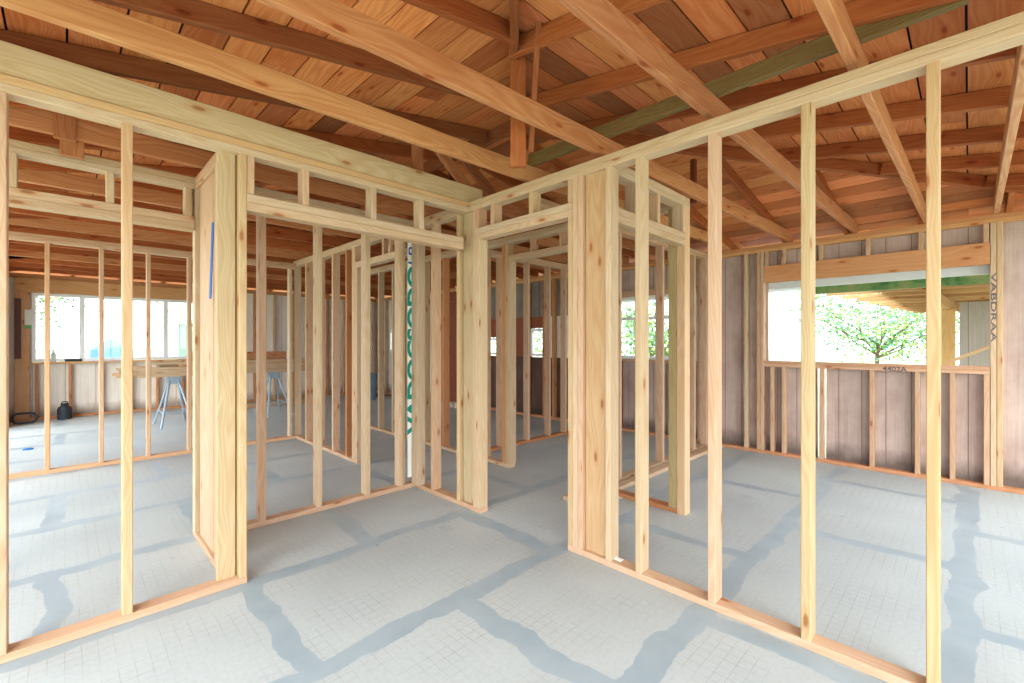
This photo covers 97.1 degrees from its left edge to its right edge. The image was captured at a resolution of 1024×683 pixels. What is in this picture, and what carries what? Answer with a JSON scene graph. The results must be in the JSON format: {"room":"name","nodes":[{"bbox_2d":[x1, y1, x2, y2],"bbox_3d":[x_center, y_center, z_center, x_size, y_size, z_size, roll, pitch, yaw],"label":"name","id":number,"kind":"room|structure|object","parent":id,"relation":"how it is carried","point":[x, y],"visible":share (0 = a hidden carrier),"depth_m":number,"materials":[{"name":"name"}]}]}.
{"room":"construction site","nodes":[
{"label":"construction site","id":0,"kind":"room"},
{"bbox_2d":[9,139,194,231],"bbox_3d":[-2.656,0.113,2.640,1.318,2.454,0.089,0,0,-45],"label":"wall","id":1,"kind":"structure","parent":0,"point":[107,210],"depth_m":2.73,"materials":[{"name":"brown wood"}]},
{"bbox_2d":[9,231,295,478],"bbox_3d":[-4.077,0.132,5.243,2.960,2.416,0.089,0,0,-45],"label":"wall","id":2,"kind":"structure","parent":0,"point":[47,240],"depth_m":4.96,"materials":[{"name":"brown wood"}]},
{"bbox_2d":[9,272,376,421],"bbox_3d":[-6.046,0.115,9.848,6.860,2.550,0.106,0,0,-45],"label":"wall","id":3,"kind":"structure","parent":0,"point":[74,382],"depth_m":8.43,"materials":[{"name":"brown wood"}]},
{"bbox_2d":[14,298,20,358],"bbox_3d":[-8.253,-0.215,7.548,0.075,1.010,0.040,0,0,-45],"label":"metal panel","id":4,"kind":"object","parent":3,"relation":"attached to","point":[17,301],"visible":1,"depth_m":7.53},
{"bbox_2d":[32,292,192,361],"bbox_3d":[-7.114,-0.242,8.795,3.060,1.185,0.070,0,0,-45],"label":"window","id":5,"kind":"structure","parent":3,"relation":"in","point":[82,297],"depth_m":8.15,"materials":[{"name":"white plastic"}]},
{"bbox_2d":[192,153,215,568],"bbox_3d":[-1.879,0.113,2.855,0.092,2.454,0.878,0,0,-45],"label":"wall","id":6,"kind":"structure","parent":0,"point":[204,193],"depth_m":2.96,"materials":[{"name":"brown wood"}]},
{"bbox_2d":[0,73,467,664],"bbox_3d":[-1.445,0.113,2.600,2.984,2.454,0.089,0,0,-45],"label":"wall","id":7,"kind":"structure","parent":0,"point":[235,158],"depth_m":2.46,"materials":[{"name":"brown wood"}]},
{"bbox_2d":[0,40,482,201],"bbox_3d":[-1.249,-1.186,2.776,2.790,0.140,0.038,0,0,-45],"label":"ceiling beam","id":8,"kind":"structure","parent":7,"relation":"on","point":[17,61],"depth_m":2.37,"materials":[{"name":"brown wood"}]},
{"bbox_2d":[247,186,413,529],"bbox_3d":[-1.473,0.113,3.667,1.626,2.454,0.093,0,0,-45],"label":"wall","id":9,"kind":"structure","parent":0,"point":[261,519],"depth_m":3.67,"materials":[{"name":"brown wood"}]},
{"bbox_2d":[370,222,567,467],"bbox_3d":[-0.830,0.113,5.650,0.089,2.454,4.600,0,0,-45],"label":"wall","id":10,"kind":"structure","parent":0,"point":[509,260],"depth_m":5.08,"materials":[{"name":"brown wood"}]},
{"bbox_2d":[0,391,1023,682],"bbox_3d":[-1.633,1.400,5.418,7.300,0.120,13.200,0,0,-45],"label":"floor","id":11,"kind":"structure","parent":0,"point":[414,584],"depth_m":2.59,"materials":[{"name":"concrete"}]},
{"bbox_2d":[57,401,71,419],"bbox_3d":[-7.737,1.186,7.819,0.190,0.308,0.190,0,0,-45],"label":"water jug","id":12,"kind":"object","parent":11,"relation":"on","point":[64,411],"visible":1,"depth_m":7.76,"materials":[{"name":"black plastic"}]},
{"bbox_2d":[153,376,192,429],"bbox_3d":[-5.442,0.954,7.276,0.451,0.787,0.789,0,0,-45],"label":"sawhorse","id":13,"kind":"object","parent":11,"relation":"on","point":[178,379],"visible":0.85,"depth_m":7.25,"materials":[{"name":"metal"}]},
{"bbox_3d":[-4.849,0.531,7.716,2.786,0.037,0.088,0,0,-45],"label":"board","id":14,"kind":"object","parent":13,"relation":"on","visible":0},
{"bbox_3d":[-4.850,0.493,7.715,2.822,0.037,0.088,0,0,-45],"label":"board","id":15,"kind":"object","parent":14,"relation":"on","visible":0},
{"bbox_3d":[-4.746,0.455,7.818,2.762,0.037,0.088,0,0,-45],"label":"board","id":16,"kind":"object","parent":15,"relation":"on","visible":0},
{"bbox_3d":[-4.910,0.416,7.656,2.710,0.037,0.088,0,0,-45],"label":"board","id":17,"kind":"object","parent":16,"relation":"on","visible":0},
{"bbox_2d":[158,364,177,366],"bbox_3d":[-4.691,0.378,7.872,2.324,0.037,0.088,0,0,-45],"label":"board","id":18,"kind":"object","parent":17,"relation":"on","point":[168,365],"visible":0.19,"depth_m":7.11,"materials":[{"name":"brown wood"}]},
{"bbox_3d":[-4.656,0.339,7.907,2.382,0.037,0.088,0,0,-45],"label":"board","id":19,"kind":"object","parent":18,"relation":"on","visible":0},
{"bbox_2d":[192,351,285,360],"bbox_3d":[-4.686,0.248,7.828,1.450,0.140,0.036,0,0,-45],"label":"board","id":20,"kind":"object","parent":19,"relation":"on","point":[270,354],"visible":0.35,"depth_m":8.15,"materials":[{"name":"brown wood"}]},
{"bbox_2d":[254,372,293,417],"bbox_3d":[-4.411,0.954,8.367,0.451,0.787,0.789,0,0,-45],"label":"sawhorse","id":21,"kind":"object","parent":11,"relation":"on","point":[270,375],"visible":0.74,"depth_m":8.32,"materials":[{"name":"metal"}]},
{"bbox_2d":[137,369,304,377],"bbox_3d":[-4.725,0.531,7.704,2.560,0.037,0.088,0,0,-45],"label":"board","id":22,"kind":"object","parent":21,"relation":"on","point":[165,375],"visible":0.35,"depth_m":7.12,"materials":[{"name":"brown wood"}]},
{"bbox_2d":[133,367,304,375],"bbox_3d":[-4.740,0.493,7.690,2.898,0.037,0.088,0,0,-45],"label":"board","id":23,"kind":"object","parent":22,"relation":"on","point":[284,368],"visible":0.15,"depth_m":7.12,"materials":[{"name":"brown wood"}]},
{"bbox_2d":[139,365,304,372],"bbox_3d":[-4.751,0.455,7.679,2.450,0.037,0.088,0,0,-45],"label":"board","id":24,"kind":"object","parent":23,"relation":"on","point":[281,366],"visible":0.35,"depth_m":7.13,"materials":[{"name":"brown wood"}]},
{"bbox_2d":[137,363,304,370],"bbox_3d":[-4.670,0.416,7.759,2.731,0.037,0.088,0,0,-45],"label":"board","id":25,"kind":"object","parent":24,"relation":"on","point":[277,364],"visible":0.35,"depth_m":7.15,"materials":[{"name":"brown wood"}]},
{"bbox_2d":[178,361,304,366],"bbox_3d":[-4.574,0.378,7.854,1.996,0.037,0.088,0,0,-45],"label":"board","id":26,"kind":"object","parent":25,"relation":"on","point":[272,362],"visible":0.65,"depth_m":8.06,"materials":[{"name":"brown wood"}]},
{"bbox_2d":[151,358,304,364],"bbox_3d":[-4.587,0.339,7.842,2.619,0.037,0.088,0,0,-45],"label":"board","id":27,"kind":"object","parent":26,"relation":"on","point":[302,359],"visible":0.54,"depth_m":7.18,"materials":[{"name":"brown wood"}]},
{"bbox_2d":[370,373,377,399],"bbox_3d":[-3.304,1.038,10.447,0.410,0.605,0.410,0,0,-45],"label":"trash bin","id":28,"kind":"object","parent":11,"relation":"on","point":[373,376],"visible":0.44,"depth_m":10.34,"materials":[{"name":"blue plastic"}]},
{"bbox_2d":[618,444,722,489],"bbox_3d":[1.769,1.320,4.902,2.450,0.038,0.089,0,0,-45],"label":"board","id":29,"kind":"object","parent":11,"relation":"on","point":[628,482],"visible":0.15,"depth_m":4.58,"materials":[{"name":"brown wood"}]},
{"bbox_2d":[0,0,1023,298],"bbox_3d":[-1.831,-1.509,5.582,7.930,0.732,13.190,0,0,-45],"label":"ceiling","id":30,"kind":"structure","parent":0,"point":[875,203],"depth_m":2.77,"materials":[{"name":"brown wood"}]},
{"bbox_2d":[9,266,377,296],"bbox_3d":[-5.766,-1.208,9.544,6.730,0.115,0.040,0,0,-45],"label":"joist","id":31,"kind":"object","parent":30,"relation":"attached to","point":[17,268],"visible":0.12,"depth_m":8.12,"materials":[{"name":"brown wood"}]},
{"bbox_2d":[292,120,509,230],"bbox_3d":[-1.831,-1.790,5.582,0.036,0.150,5.260,0,0,-45],"label":"board","id":32,"kind":"object","parent":30,"relation":"attached to","point":[502,131],"visible":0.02,"depth_m":3.96,"materials":[{"name":"brown wood"}]},
{"bbox_2d":[459,160,506,216],"bbox_3d":[-0.253,-1.505,4.393,0.638,0.492,0.038,0,0,-45],"label":"diagonal brace","id":33,"kind":"object","parent":32,"relation":"attached to","point":[475,173],"visible":0.5,"depth_m":4.31,"materials":[{"name":"brown wood"}]},
{"bbox_2d":[993,6,1023,213],"bbox_3d":[1.975,-1.208,1.722,6.730,0.115,0.040,0,0,-45],"label":"joist","id":34,"kind":"object","parent":30,"relation":"attached to","point":[1016,98],"visible":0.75,"depth_m":2.43,"materials":[{"name":"brown wood"}]},
{"bbox_2d":[491,250,567,451],"bbox_3d":[0.425,0.113,6.224,2.500,2.454,0.089,0,0,-45],"label":"wall","id":35,"kind":"structure","parent":0,"point":[547,265],"depth_m":6.01,"materials":[{"name":"brown wood"}]},
{"bbox_2d":[541,198,707,500],"bbox_3d":[1.361,0.113,4.688,3.330,2.454,0.089,0,0,-45],"label":"wall","id":36,"kind":"structure","parent":0,"point":[660,247],"depth_m":4.96,"materials":[{"name":"brown wood"}]},
{"bbox_2d":[618,167,684,246],"bbox_3d":[0.945,-0.927,3.150,0.995,0.374,0.089,0,0,-45],"label":"wall","id":37,"kind":"structure","parent":0,"point":[674,236],"depth_m":3.18,"materials":[{"name":"brown wood"}]},
{"bbox_2d":[618,197,689,515],"bbox_3d":[1.085,0.113,3.785,0.090,2.454,0.785,0,0,-45],"label":"wall","id":38,"kind":"structure","parent":0,"point":[678,502],"depth_m":3.52,"materials":[{"name":"brown wood"}]},
{"bbox_2d":[293,11,1023,682],"bbox_3d":[-0.443,0.113,3.748,0.125,2.454,7.330,0,0,-45],"label":"wall","id":39,"kind":"structure","parent":0,"point":[591,209],"depth_m":2.68,"materials":[{"name":"brown wood"}]},
{"bbox_2d":[376,210,1023,494],"bbox_3d":[0.556,0.115,7.971,0.108,2.550,12.050,0,0,-45],"label":"wall","id":40,"kind":"structure","parent":0,"point":[876,412],"depth_m":4.83,"materials":[{"name":"brown wood"}]},
{"bbox_2d":[441,292,456,401],"bbox_3d":[-1.320,0.135,9.878,0.100,2.410,0.900,0,0,-45],"label":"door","id":41,"kind":"structure","parent":40,"relation":"in","point":[453,295],"depth_m":9.85,"materials":[{"name":"wood"}]},
{"bbox_2d":[530,328,542,355],"bbox_3d":[0.470,0.015,8.098,0.060,0.490,0.330,0,0,-45],"label":"window","id":42,"kind":"structure","parent":40,"relation":"in","point":[532,353],"depth_m":8.17,"materials":[{"name":"white plastic"}]},
{"bbox_2d":[508,136,569,170],"bbox_3d":[1.326,-1.439,5.139,3.781,0.752,0.040,0,0,-45],"label":"rafter","id":43,"kind":"object","parent":40,"relation":"on","point":[558,165],"visible":0.08,"depth_m":4.19,"materials":[{"name":"brown wood"}]},
{"bbox_2d":[477,166,650,260],"bbox_3d":[0.897,-1.439,5.573,3.781,0.752,0.040,0,0,-45],"label":"rafter","id":44,"kind":"object","parent":40,"relation":"on","point":[510,181],"visible":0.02,"depth_m":4.66,"materials":[{"name":"brown wood"}]},
{"bbox_2d":[622,292,696,360],"bbox_3d":[2.011,-0.200,6.541,0.060,0.920,1.350,0,0,-45],"label":"window","id":45,"kind":"structure","parent":40,"relation":"in","point":[666,295],"depth_m":6.51,"materials":[{"name":"white plastic"}]},
{"bbox_2d":[663,185,738,249],"bbox_3d":[1.942,-1.395,4.876,3.276,0.664,0.040,0,0,-45],"label":"rafter","id":46,"kind":"object","parent":40,"relation":"on","point":[699,218],"visible":0.31,"depth_m":5.06,"materials":[{"name":"brown wood"}]},
{"bbox_2d":[722,159,786,242],"bbox_3d":[2.577,-1.343,4.660,2.676,0.559,0.040,0,0,-45],"label":"rafter","id":47,"kind":"object","parent":40,"relation":"on","point":[728,172],"visible":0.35,"depth_m":4.28,"materials":[{"name":"brown wood"}]},
{"bbox_2d":[526,123,1023,193],"bbox_3d":[2.615,-1.454,3.716,5.046,0.713,0.045,0,0,1],"label":"rafter","id":48,"kind":"object","parent":40,"relation":"on","point":[626,140],"visible":0.47,"depth_m":3.70,"materials":[{"name":"brown wood"}]},
{"bbox_2d":[690,158,696,203],"bbox_3d":[1.519,-1.340,3.782,0.050,0.360,0.038,0,0,-45],"label":"post","id":49,"kind":"object","parent":48,"relation":"hanging from","point":[693,162],"visible":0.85,"depth_m":3.77,"materials":[{"name":"brown wood"}]},
{"bbox_2d":[815,170,852,234],"bbox_3d":[3.191,-1.292,4.452,2.096,0.458,0.040,0,0,-45],"label":"rafter","id":50,"kind":"object","parent":40,"relation":"on","point":[820,181],"visible":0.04,"depth_m":4.04,"materials":[{"name":"brown wood"}]},
{"bbox_2d":[769,265,989,289],"bbox_3d":[3.765,-0.672,4.837,0.043,0.095,1.980,0,0,-45],"label":"trim","id":51,"kind":"structure","parent":40,"relation":"attached to","point":[982,269],"depth_m":4.70,"materials":[{"name":"white paint"}]},
{"bbox_2d":[1004,192,1014,212],"bbox_3d":[4.430,-1.190,4.032,0.926,0.253,0.040,0,0,-45],"label":"rafter","id":52,"kind":"object","parent":40,"relation":"on","point":[1010,196],"visible":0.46,"depth_m":3.87,"materials":[{"name":"brown wood"}]},
{"bbox_3d":[-4.258,0.115,3.243,0.109,2.550,11.980,0,0,-45],"label":"wall","id":53,"kind":"structure","parent":0,"visible":0},
{"bbox_2d":[9,126,267,165],"bbox_3d":[-2.420,-1.439,3.430,3.781,0.752,0.040,0,0,-45],"label":"rafter","id":54,"kind":"object","parent":53,"relation":"on","point":[15,133],"visible":0.06,"depth_m":2.85,"materials":[{"name":"brown wood"}]},
{"bbox_2d":[18,182,350,202],"bbox_3d":[-3.278,-1.439,4.297,3.781,0.752,0.040,0,0,-45],"label":"rafter","id":55,"kind":"object","parent":53,"relation":"on","point":[22,185],"visible":0.12,"depth_m":4.22,"materials":[{"name":"brown wood"}]},
{"bbox_2d":[18,158,365,190],"bbox_3d":[-2.849,-1.439,3.863,3.781,0.752,0.040,0,0,-45],"label":"rafter","id":56,"kind":"object","parent":53,"relation":"on","point":[22,164],"visible":0.24,"depth_m":3.41,"materials":[{"name":"brown wood"}]},
{"bbox_2d":[9,261,391,295],"bbox_3d":[-5.340,-1.208,9.114,6.730,0.115,0.040,0,0,-45],"label":"joist","id":57,"kind":"object","parent":53,"relation":"on","point":[11,263],"visible":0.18,"depth_m":7.68,"materials":[{"name":"brown wood"}]},
{"bbox_2d":[9,252,406,290],"bbox_3d":[-4.489,-1.208,8.254,6.730,0.115,0.040,0,0,-45],"label":"joist","id":58,"kind":"object","parent":53,"relation":"on","point":[39,254],"visible":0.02,"depth_m":6.88,"materials":[{"name":"brown wood"}]},
{"bbox_2d":[9,256,406,293],"bbox_3d":[-4.915,-1.208,8.684,6.730,0.115,0.040,0,0,-45],"label":"joist","id":59,"kind":"object","parent":53,"relation":"on","point":[27,259],"visible":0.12,"depth_m":7.25,"materials":[{"name":"brown wood"}]},
{"bbox_2d":[9,246,430,289],"bbox_3d":[-4.064,-1.208,7.824,6.730,0.115,0.040,0,0,-45],"label":"joist","id":60,"kind":"object","parent":53,"relation":"on","point":[53,250],"visible":0.29,"depth_m":6.36,"materials":[{"name":"brown wood"}]},
{"bbox_2d":[9,100,440,161],"bbox_3d":[-1.991,-1.439,2.996,3.781,0.752,0.040,0,0,-45],"label":"rafter","id":61,"kind":"object","parent":53,"relation":"on","point":[358,144],"visible":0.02,"depth_m":3.72,"materials":[{"name":"brown wood"}]},
{"bbox_2d":[9,240,454,287],"bbox_3d":[-3.638,-1.208,7.394,6.730,0.115,0.040,0,0,-45],"label":"joist","id":62,"kind":"object","parent":53,"relation":"on","point":[327,272],"visible":0.24,"depth_m":6.23,"materials":[{"name":"brown wood"}]},
{"bbox_2d":[9,229,456,283],"bbox_3d":[-3.213,-1.208,6.964,6.730,0.115,0.040,0,0,-45],"label":"joist","id":63,"kind":"object","parent":53,"relation":"on","point":[328,266],"visible":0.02,"depth_m":5.59,"materials":[{"name":"brown wood"}]},
{"bbox_2d":[0,29,487,141],"bbox_3d":[-1.562,-1.439,2.563,3.781,0.752,0.040,0,0,-45],"label":"rafter","id":64,"kind":"object","parent":53,"relation":"on","point":[116,64],"visible":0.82,"depth_m":2.30,"materials":[{"name":"brown wood"}]},
{"bbox_2d":[9,218,492,282],"bbox_3d":[-2.787,-1.208,6.534,6.730,0.115,0.040,0,0,-45],"label":"joist","id":65,"kind":"object","parent":53,"relation":"on","point":[54,224],"visible":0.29,"depth_m":5.10,"materials":[{"name":"brown wood"}]},
{"bbox_2d":[9,207,495,277],"bbox_3d":[-2.362,-1.208,6.104,6.730,0.115,0.040,0,0,-45],"label":"joist","id":66,"kind":"object","parent":53,"relation":"on","point":[251,239],"visible":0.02,"depth_m":4.88,"materials":[{"name":"brown wood"}]},
{"bbox_2d":[94,0,473,99],"bbox_3d":[-1.227,-1.415,2.022,3.496,0.703,0.040,0,0,-45],"label":"rafter","id":67,"kind":"object","parent":53,"relation":"on","point":[195,13],"visible":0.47,"depth_m":2.10,"materials":[{"name":"brown wood"}]},
{"bbox_2d":[33,190,537,276],"bbox_3d":[-1.936,-1.208,5.674,6.730,0.115,0.040,0,0,-45],"label":"joist","id":68,"kind":"object","parent":53,"relation":"on","point":[271,231],"visible":0.29,"depth_m":5.09,"materials":[{"name":"brown wood"}]},
{"bbox_2d":[18,169,559,272],"bbox_3d":[-1.510,-1.208,5.244,6.730,0.115,0.040,0,0,-45],"label":"joist","id":69,"kind":"object","parent":53,"relation":"on","point":[54,179],"visible":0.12,"depth_m":3.64,"materials":[{"name":"brown wood"}]},
{"bbox_2d":[19,145,567,263],"bbox_3d":[-1.085,-1.208,4.814,6.730,0.115,0.040,0,0,-45],"label":"joist","id":70,"kind":"object","parent":53,"relation":"on","point":[517,249],"visible":0.02,"depth_m":5.68,"materials":[{"name":"brown wood"}]},
{"bbox_2d":[9,107,628,263],"bbox_3d":[-0.659,-1.208,4.384,6.730,0.115,0.040,0,0,-45],"label":"joist","id":71,"kind":"object","parent":53,"relation":"on","point":[33,120],"visible":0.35,"depth_m":2.94,"materials":[{"name":"brown wood"}]},
{"bbox_2d":[53,112,75,142],"bbox_3d":[-2.504,-1.205,2.530,0.090,0.150,0.035,0,0,-45],"label":"wood block","id":72,"kind":"object","parent":71,"relation":"attached to","point":[64,126],"visible":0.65,"depth_m":2.52,"materials":[{"name":"brown wood"}]},
{"bbox_2d":[60,140,83,159],"bbox_3d":[-2.525,-1.120,2.594,0.100,0.120,0.035,0,0,-45],"label":"wood block","id":73,"kind":"object","parent":71,"relation":"attached to","point":[68,149],"visible":0.65,"depth_m":2.59,"materials":[{"name":"brown wood"}]},
{"bbox_2d":[0,0,730,249],"bbox_3d":[0.294,-1.208,3.421,6.734,0.115,0.040,0,0,-43],"label":"joist","id":74,"kind":"object","parent":53,"relation":"on","point":[86,17],"visible":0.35,"depth_m":2.04,"materials":[{"name":"brown wood"}]},
{"bbox_2d":[400,0,514,44],"bbox_3d":[-1.011,-1.360,1.363,2.876,0.594,0.040,0,0,-45],"label":"rafter","id":75,"kind":"object","parent":53,"relation":"on","point":[462,12],"visible":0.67,"depth_m":2.15,"materials":[{"name":"brown wood"}]},
{"bbox_2d":[509,0,518,59],"bbox_3d":[0.006,-1.457,1.121,0.045,0.718,5.053,0,0,0],"label":"post","id":76,"kind":"object","parent":53,"relation":"on","point":[513,4],"visible":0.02,"depth_m":2.21,"materials":[{"name":"brown wood"}]},
{"bbox_2d":[256,0,792,241],"bbox_3d":[0.742,-1.208,2.968,6.736,0.115,0.040,0,0,-42],"label":"joist","id":77,"kind":"object","parent":53,"relation":"on","point":[335,18],"visible":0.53,"depth_m":2.07,"materials":[{"name":"brown wood"}]},
{"bbox_2d":[528,0,968,166],"bbox_3d":[0.919,-1.311,2.485,0.038,0.086,2.240,0,0,-45],"label":"beam","id":78,"kind":"structure","parent":77,"relation":"on","point":[821,47],"depth_m":2.19,"materials":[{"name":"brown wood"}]},
{"bbox_2d":[483,195,667,258],"bbox_3d":[-0.234,-1.208,3.954,6.730,0.115,0.040,0,0,-45],"label":"joist","id":79,"kind":"object","parent":53,"relation":"on","point":[509,210],"visible":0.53,"depth_m":4.27,"materials":[{"name":"brown wood"}]},
{"bbox_2d":[411,144,422,170],"bbox_3d":[-0.728,-1.470,3.479,0.089,0.340,0.038,0,0,-45],"label":"post","id":80,"kind":"object","parent":79,"relation":"on","point":[416,151],"visible":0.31,"depth_m":3.46,"materials":[{"name":"brown wood"}]},
{"bbox_2d":[434,152,470,185],"bbox_3d":[-0.532,-1.485,3.722,0.477,0.418,0.038,0,0,-45],"label":"diagonal brace","id":81,"kind":"object","parent":79,"relation":"on","point":[448,162],"visible":0.42,"depth_m":3.75,"materials":[{"name":"brown wood"}]},
{"bbox_2d":[555,0,857,232],"bbox_3d":[1.205,-1.208,2.500,6.732,0.115,0.040,0,0,-43],"label":"joist","id":82,"kind":"object","parent":53,"relation":"on","point":[601,16],"visible":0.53,"depth_m":2.03,"materials":[{"name":"brown wood"}]},
{"bbox_2d":[812,0,925,223],"bbox_3d":[1.620,-1.208,2.081,6.731,0.115,0.040,0,0,-44],"label":"joist","id":83,"kind":"object","parent":53,"relation":"on","point":[834,15],"visible":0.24,"depth_m":2.16,"materials":[{"name":"brown wood"}]},
{"bbox_3d":[2.408,0.096,1.348,6.760,2.488,0.089,0,0,-45],"label":"wall","id":84,"kind":"structure","parent":0,"visible":0},
{"bbox_2d":[508,0,666,58],"bbox_3d":[1.047,-1.369,1.458,0.040,0.612,2.996,0,0,-45],"label":"rafter","id":85,"kind":"object","parent":84,"relation":"on","point":[567,26],"visible":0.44,"depth_m":2.24,"materials":[{"name":"brown wood"}]},
{"bbox_2d":[510,55,525,168],"bbox_3d":[0.035,-1.355,2.567,0.088,0.730,0.040,0,0,0],"label":"post","id":86,"kind":"object","parent":85,"relation":"hanging from","point":[517,67],"visible":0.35,"depth_m":2.55,"materials":[{"name":"brown wood"}]},
{"bbox_2d":[528,21,541,151],"bbox_3d":[0.124,-1.385,2.480,0.034,0.566,0.351,0,0,-5],"label":"post","id":87,"kind":"object","parent":85,"relation":"hanging from","point":[538,27],"visible":0.69,"depth_m":2.44,"materials":[{"name":"brown wood"}]},
{"bbox_2d":[526,0,960,106],"bbox_3d":[1.259,-1.421,2.083,0.040,0.715,3.586,0,0,-45],"label":"ceiling beam","id":88,"kind":"structure","parent":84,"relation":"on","point":[860,12],"depth_m":2.18,"materials":[{"name":"brown wood"}]},
{"bbox_2d":[579,47,1016,128],"bbox_3d":[1.714,-1.414,2.462,0.040,0.701,3.486,0,0,-45],"label":"rafter","id":89,"kind":"object","parent":84,"relation":"on","point":[746,97],"visible":0.18,"depth_m":2.65,"materials":[{"name":"brown wood"}]},
{"bbox_2d":[687,86,1023,148],"bbox_3d":[2.340,-1.362,2.668,0.040,0.598,2.896,0,0,-45],"label":"rafter","id":90,"kind":"object","parent":84,"relation":"on","point":[994,98],"visible":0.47,"depth_m":2.69,"materials":[{"name":"brown wood"}]},
{"bbox_2d":[779,122,1023,161],"bbox_3d":[2.978,-1.310,2.877,0.040,0.493,2.296,0,0,-45],"label":"rafter","id":91,"kind":"object","parent":84,"relation":"on","point":[989,134],"visible":0.71,"depth_m":3.10,"materials":[{"name":"brown wood"}]},
{"bbox_2d":[880,151,1023,174],"bbox_3d":[3.605,-1.258,3.082,0.040,0.389,1.706,0,0,-45],"label":"rafter","id":92,"kind":"object","parent":84,"relation":"on","point":[991,160],"visible":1,"depth_m":3.33,"materials":[{"name":"brown wood"}]},
{"bbox_2d":[985,173,1023,187],"bbox_3d":[4.242,-1.205,3.291,0.040,0.284,1.106,0,0,-45],"label":"rafter","id":93,"kind":"object","parent":84,"relation":"on","point":[1017,179],"visible":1,"depth_m":3.57,"materials":[{"name":"brown wood"}]},
{"bbox_3d":[8.073,-0.692,6.336,6.410,0.036,4.050,0,0,-45],"label":"porch roof","id":94,"kind":"structure","parent":0,"visible":0},
{"bbox_2d":[815,274,989,293],"bbox_3d":[5.548,-0.690,4.274,0.060,0.150,4.670,0,0,-45],"label":"beam","id":95,"kind":"structure","parent":94,"relation":"attached to","point":[973,279],"depth_m":5.27,"materials":[{"name":"wood"}]},
{"bbox_2d":[826,284,989,295],"bbox_3d":[5.872,-0.645,4.516,0.050,0.055,4.560,0,0,-45],"label":"joist","id":96,"kind":"object","parent":94,"relation":"attached to","point":[974,285],"visible":0.44,"depth_m":5.55,"materials":[{"name":"brown wood"}]},
{"bbox_2d":[842,287,989,298],"bbox_3d":[6.406,-0.645,4.999,0.050,0.055,4.495,0,0,-45],"label":"joist","id":97,"kind":"object","parent":94,"relation":"attached to","point":[975,289],"visible":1,"depth_m":6.04,"materials":[{"name":"brown wood"}]},
{"bbox_2d":[856,291,989,301],"bbox_3d":[6.941,-0.645,5.483,0.050,0.055,4.430,0,0,-45],"label":"joist","id":98,"kind":"object","parent":94,"relation":"attached to","point":[986,293],"visible":0.78,"depth_m":6.54,"materials":[{"name":"brown wood"}]},
{"bbox_2d":[869,295,989,303],"bbox_3d":[7.475,-0.645,5.966,0.050,0.055,4.365,0,0,-45],"label":"joist","id":99,"kind":"object","parent":94,"relation":"attached to","point":[988,296],"visible":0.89,"depth_m":7.06,"materials":[{"name":"brown wood"}]},
{"bbox_2d":[880,299,989,306],"bbox_3d":[8.010,-0.645,6.449,0.050,0.055,4.300,0,0,-45],"label":"joist","id":100,"kind":"object","parent":94,"relation":"attached to","point":[977,300],"visible":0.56,"depth_m":7.60,"materials":[{"name":"brown wood"}]},
{"label":"outside","id":101,"kind":"structure","parent":0,"visible":0},
{"bbox_2d":[491,347,958,456],"bbox_3d":[-3.443,1.655,17.696,140.000,0.370,150.000,0,0,-45],"label":"ground","id":102,"kind":"structure","parent":101,"point":[820,356],"depth_m":41.52,"materials":[{"name":"white"}]},
{"bbox_2d":[36,296,98,353],"bbox_3d":[-14.053,-0.975,11.334,6.459,4.896,5.044,0,0,-18],"label":"leafy tree","id":103,"kind":"object","parent":102,"relation":"on","point":[41,318],"visible":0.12,"depth_m":12.22,"materials":[{"name":"green plant"}]},
{"bbox_2d":[88,339,120,360],"bbox_3d":[-10.686,0.695,11.935,0.700,1.550,1.000,0,0,-45],"label":"tarp","id":104,"kind":"object","parent":102,"relation":"on","point":[112,348],"visible":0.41,"depth_m":11.63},
{"bbox_2d":[36,348,177,361],"bbox_3d":[-14.770,0.765,19.191,18.000,0.950,0.060,0,0,-45],"label":"fence","id":105,"kind":"object","parent":102,"relation":"on","point":[155,352],"visible":0.02,"depth_m":17.34,"materials":[{"name":"white"}]},
{"bbox_2d":[174,320,192,355],"bbox_3d":[-9.837,0.405,15.272,2.300,2.130,1.850,0,0,-45],"label":"garden shed","id":106,"kind":"object","parent":102,"relation":"on","point":[182,328],"visible":0.11,"depth_m":14.58,"materials":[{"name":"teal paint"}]},
{"bbox_2d":[622,300,667,356],"bbox_3d":[3.281,0.077,10.177,3.772,2.794,3.508,0,0,34],"label":"leafy tree","id":107,"kind":"object","parent":102,"relation":"on","point":[629,324],"visible":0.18,"depth_m":10.35,"materials":[{"name":"green plant"}]},
{"bbox_2d":[772,290,958,364],"bbox_3d":[9.962,-0.747,12.043,5.224,4.442,5.612,0,0,39],"label":"leafy tree","id":108,"kind":"object","parent":102,"relation":"on","point":[877,343],"visible":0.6,"depth_m":12.00,"materials":[{"name":"green plant"}]},
{"bbox_2d":[941,307,941,364],"bbox_3d":[5.617,0.510,5.981,0.100,1.920,0.100,0,0,-45],"label":"porch post","id":109,"kind":"object","parent":102,"relation":"on","point":[941,307],"visible":0.15,"depth_m":5.91,"materials":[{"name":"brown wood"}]},
{"bbox_2d":[944,345,989,364],"bbox_3d":[6.279,-0.135,5.454,0.070,0.885,1.540,0,0,-45],"label":"brace","id":110,"kind":"object","parent":109,"relation":"attached to","point":[987,346],"visible":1,"depth_m":5.82,"materials":[{"name":"brown wood"}]},
{"bbox_2d":[942,309,955,364],"bbox_3d":[6.185,0.510,6.402,0.140,1.920,0.140,0,0,-45],"label":"porch post","id":111,"kind":"object","parent":102,"relation":"on","point":[948,316],"visible":0.31,"depth_m":6.35,"materials":[{"name":"brown wood"}]},
{"bbox_2d":[959,301,989,365],"bbox_3d":[8.249,0.440,5.419,0.150,2.060,4.100,0,0,-45],"label":"wall","id":112,"kind":"structure","parent":102,"relation":"on","point":[974,317],"depth_m":6.71,"materials":[{"name":"grey paint"}]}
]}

